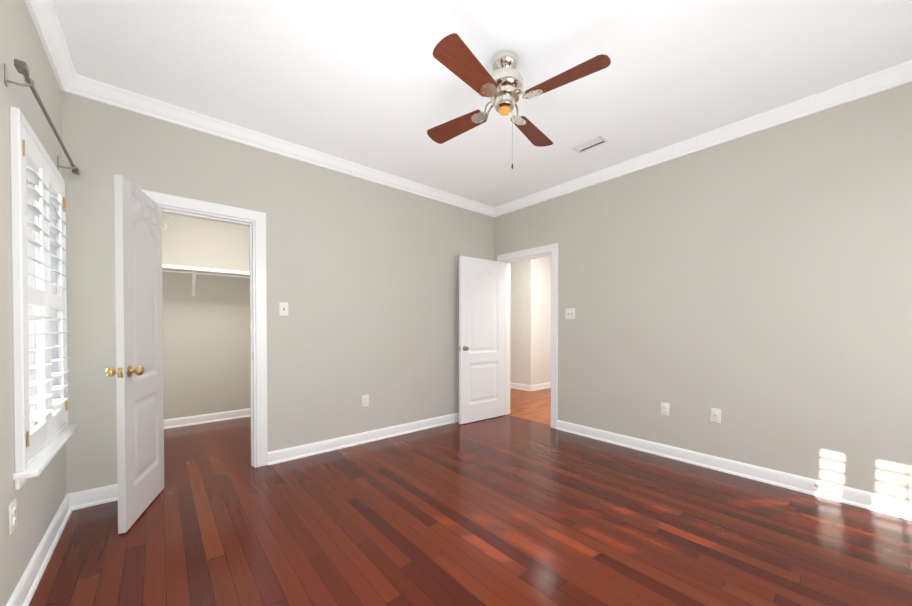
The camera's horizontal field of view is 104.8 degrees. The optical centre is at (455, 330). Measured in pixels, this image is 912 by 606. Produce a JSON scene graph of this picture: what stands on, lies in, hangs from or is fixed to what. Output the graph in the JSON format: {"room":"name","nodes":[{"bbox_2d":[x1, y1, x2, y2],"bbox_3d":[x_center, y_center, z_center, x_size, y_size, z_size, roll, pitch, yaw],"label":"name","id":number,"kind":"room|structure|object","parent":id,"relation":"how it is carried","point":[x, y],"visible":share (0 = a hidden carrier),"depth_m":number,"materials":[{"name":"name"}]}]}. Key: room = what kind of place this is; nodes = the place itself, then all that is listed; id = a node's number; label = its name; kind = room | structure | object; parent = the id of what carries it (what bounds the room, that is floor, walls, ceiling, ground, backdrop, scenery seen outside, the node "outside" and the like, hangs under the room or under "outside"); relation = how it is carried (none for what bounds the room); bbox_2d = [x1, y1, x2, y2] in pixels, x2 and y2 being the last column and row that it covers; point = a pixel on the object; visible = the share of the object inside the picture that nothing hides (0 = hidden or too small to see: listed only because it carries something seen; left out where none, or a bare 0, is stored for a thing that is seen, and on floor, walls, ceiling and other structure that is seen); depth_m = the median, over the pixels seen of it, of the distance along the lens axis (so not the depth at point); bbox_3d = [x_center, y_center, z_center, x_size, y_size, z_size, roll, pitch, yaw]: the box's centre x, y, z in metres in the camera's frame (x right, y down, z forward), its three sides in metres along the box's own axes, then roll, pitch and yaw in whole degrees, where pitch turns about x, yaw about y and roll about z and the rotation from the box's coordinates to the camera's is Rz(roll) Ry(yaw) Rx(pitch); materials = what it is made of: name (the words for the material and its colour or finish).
{"room":"empty bedroom","nodes":[
{"label":"empty bedroom","id":0,"kind":"room"},
{"bbox_2d":[0,0,65,605],"bbox_3d":[-1.619,-0.219,1.105,0.140,2.740,6.930,-1,1,-40],"label":"wall","id":1,"kind":"structure","parent":0,"point":[40,497],"depth_m":1.46,"materials":[{"name":"paint"}]},
{"bbox_2d":[9,499,16,534],"bbox_3d":[-1.758,0.738,1.397,0.011,0.116,0.072,-1,1,-40],"label":"electrical outlet plate","id":2,"kind":"object","parent":1,"relation":"attached to","point":[12,516],"visible":1,"depth_m":1.38,"materials":[{"name":"white plastic"}]},
{"bbox_2d":[4,59,79,174],"bbox_3d":[-2.041,-1.004,1.760,0.077,0.080,1.214,-1,1,-40],"label":"curtain rod","id":3,"kind":"object","parent":1,"relation":"attached to","point":[21,67],"visible":1,"depth_m":1.46,"materials":[{"name":"metal"}]},
{"bbox_2d":[6,492,77,605],"bbox_3d":[-0.929,1.106,0.439,0.028,0.105,4.720,-1,1,-40],"label":"baseboard","id":4,"kind":"structure","parent":1,"relation":"attached to","point":[25,588],"depth_m":1.70,"materials":[{"name":"white paint"}]},
{"bbox_2d":[13,160,77,489],"bbox_3d":[-2.116,-0.121,1.743,0.208,1.530,0.955,-1,1,-40],"label":"window","id":5,"kind":"structure","parent":1,"relation":"in","point":[39,464],"depth_m":2.01,"materials":[{"name":"white paint"}]},
{"bbox_2d":[9,106,69,472],"bbox_3d":[-2.081,-0.167,1.776,0.083,1.480,0.930,-1,1,-40],"label":"window shutters","id":6,"kind":"object","parent":5,"relation":"attached to","point":[45,177],"visible":0.96,"depth_m":1.62,"materials":[{"name":"white paint"}]},
{"bbox_2d":[25,0,80,94],"bbox_3d":[-0.913,-1.531,0.423,0.072,0.100,4.720,-1,1,-40],"label":"crown molding","id":7,"kind":"structure","parent":1,"relation":"attached to","point":[43,14],"depth_m":1.88,"materials":[{"name":"white paint"}]},
{"bbox_2d":[162,212,249,418],"bbox_3d":[-2.836,-0.258,4.526,2.440,2.740,0.140,-1,1,-40],"label":"wall","id":8,"kind":"structure","parent":0,"point":[206,348],"depth_m":4.24,"materials":[{"name":"paint"}]},
{"bbox_2d":[162,264,249,295],"bbox_3d":[-2.738,-0.569,4.300,2.300,0.308,0.326,-1,1,-40],"label":"shelf","id":9,"kind":"object","parent":8,"relation":"attached to","point":[194,270],"visible":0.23,"depth_m":4.05,"materials":[{"name":"white paint"}]},
{"bbox_2d":[164,408,250,428],"bbox_3d":[-2.835,1.061,4.432,2.300,0.105,0.028,-1,1,-40],"label":"baseboard","id":10,"kind":"structure","parent":8,"relation":"attached to","point":[242,413],"depth_m":4.26,"materials":[{"name":"white paint"}]},
{"bbox_2d":[61,91,493,493],"bbox_3d":[-0.968,-0.247,3.581,4.060,2.740,0.140,-1,1,-40],"label":"wall","id":11,"kind":"structure","parent":0,"point":[362,277],"depth_m":3.14,"materials":[{"name":"paint"}]},
{"bbox_2d":[78,483,117,508],"bbox_3d":[-2.318,1.085,2.338,0.314,0.105,0.028,-1,1,-40],"label":"baseboard","id":12,"kind":"structure","parent":11,"relation":"attached to","point":[109,493],"depth_m":2.31,"materials":[{"name":"white paint"}]},
{"bbox_2d":[106,174,171,533],"bbox_3d":[-1.981,0.129,2.237,0.185,1.999,0.622,0,1,-24],"label":"closet door","id":13,"kind":"structure","parent":11,"relation":"in","point":[138,371],"depth_m":2.13,"materials":[{"name":"white paint"}]},
{"bbox_2d":[141,189,267,467],"bbox_3d":[-1.947,0.074,2.752,0.802,2.116,0.178,-1,1,-40],"label":"trim","id":14,"kind":"structure","parent":11,"relation":"attached to","point":[255,221],"depth_m":2.90,"materials":[{"name":"white paint"}]},
{"bbox_2d":[279,302,287,315],"bbox_3d":[-1.487,-0.191,3.039,0.072,0.116,0.014,-1,1,-40],"label":"switch plate","id":15,"kind":"object","parent":11,"relation":"attached to","point":[283,308],"visible":1,"depth_m":3.04,"materials":[{"name":"white plastic"}]},
{"bbox_2d":[77,76,492,215],"bbox_3d":[-0.949,-1.566,3.443,3.750,0.100,0.072,-1,1,-40],"label":"crown molding","id":16,"kind":"structure","parent":11,"relation":"attached to","point":[91,89],"depth_m":2.84,"materials":[{"name":"white paint"}]},
{"bbox_2d":[268,412,458,465],"bbox_3d":[-0.527,1.067,3.854,2.774,0.105,0.040,-1,1,-40],"label":"baseboard","id":17,"kind":"structure","parent":11,"relation":"attached to","point":[292,453],"depth_m":3.46,"materials":[{"name":"white paint"}]},
{"bbox_2d":[362,395,368,406],"bbox_3d":[-0.911,0.703,3.541,0.072,0.116,0.011,-1,1,-40],"label":"outlet","id":18,"kind":"object","parent":11,"relation":"attached to","point":[365,400],"visible":1,"depth_m":3.54,"materials":[{"name":"white plastic"}]},
{"bbox_2d":[29,388,911,605],"bbox_3d":[0.791,1.166,3.335,6.680,0.080,7.180,-1,1,-40],"label":"floor","id":19,"kind":"structure","parent":0,"point":[507,510],"depth_m":1.98,"materials":[{"name":"brown wood"}]},
{"bbox_2d":[52,0,911,206],"bbox_3d":[0.791,-1.664,3.302,6.680,0.100,7.180,-1,1,-40],"label":"ceiling","id":20,"kind":"structure","parent":0,"point":[375,84],"depth_m":2.13,"materials":[{"name":"white paint"}]},
{"bbox_2d":[427,33,610,168],"bbox_3d":[0.287,-1.289,2.079,0.893,0.622,0.903,0,1,-7],"label":"ceiling fan","id":21,"kind":"object","parent":20,"relation":"attached to","point":[500,86],"visible":1,"depth_m":1.98,"materials":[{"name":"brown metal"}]},
{"bbox_2d":[572,136,607,152],"bbox_3d":[1.156,-1.605,3.036,0.140,0.012,0.260,-1,1,-40],"label":"ceiling vent","id":22,"kind":"object","parent":20,"relation":"in","point":[591,144],"visible":1,"depth_m":3.02,"materials":[{"name":"white metal"}]},
{"bbox_2d":[494,82,911,501],"bbox_3d":[2.337,-0.259,4.634,2.620,2.740,7.180,-1,1,-40],"label":"wall","id":23,"kind":"structure","parent":0,"point":[756,288],"depth_m":2.70,"materials":[{"name":"paint"}]},
{"bbox_2d":[459,256,504,423],"bbox_3d":[0.340,0.106,4.392,0.751,1.995,0.162,0,1,-37],"label":"hall door","id":24,"kind":"structure","parent":23,"relation":"in","point":[481,339],"depth_m":4.35,"materials":[{"name":"white paint"}]},
{"bbox_2d":[510,382,533,390],"bbox_3d":[0.878,1.032,6.914,0.028,0.105,1.498,-1,1,-40],"label":"baseboard","id":25,"kind":"structure","parent":23,"relation":"attached to","point":[512,385],"depth_m":6.52,"materials":[{"name":"white paint"}]},
{"bbox_2d":[530,382,550,390],"bbox_3d":[1.673,1.036,6.626,0.790,0.105,0.028,-1,1,-40],"label":"baseboard","id":26,"kind":"structure","parent":23,"relation":"attached to","point":[544,385],"depth_m":6.57,"materials":[{"name":"white paint"}]},
{"bbox_2d":[565,308,574,318],"bbox_3d":[1.256,-0.191,3.872,0.014,0.116,0.116,-1,1,-40],"label":"switch plate","id":27,"kind":"object","parent":23,"relation":"attached to","point":[569,313],"visible":1,"depth_m":3.87,"materials":[{"name":"white plastic"}]},
{"bbox_2d":[661,402,669,415],"bbox_3d":[1.877,0.703,3.155,0.011,0.116,0.072,-1,1,-40],"label":"electrical outlet plate","id":28,"kind":"object","parent":23,"relation":"attached to","point":[665,409],"visible":1,"depth_m":3.15,"materials":[{"name":"white plastic"}]},
{"bbox_2d":[491,60,911,216],"bbox_3d":[2.018,-1.560,2.916,0.072,0.100,4.720,-1,1,-40],"label":"crown molding","id":29,"kind":"structure","parent":23,"relation":"attached to","point":[900,74],"depth_m":2.70,"materials":[{"name":"white paint"}]},
{"bbox_2d":[710,408,720,423],"bbox_3d":[2.117,0.691,2.867,0.018,0.116,0.072,-1,1,-40],"label":"outlet plate","id":30,"kind":"object","parent":23,"relation":"attached to","point":[715,415],"visible":1,"depth_m":2.87,"materials":[{"name":"white plastic"}]},
{"bbox_2d":[556,420,911,520],"bbox_3d":[2.348,1.082,2.593,0.028,0.105,3.694,-1,1,-40],"label":"baseboard","id":31,"kind":"structure","parent":23,"relation":"attached to","point":[884,504],"depth_m":2.65,"materials":[{"name":"white paint"}]}
]}

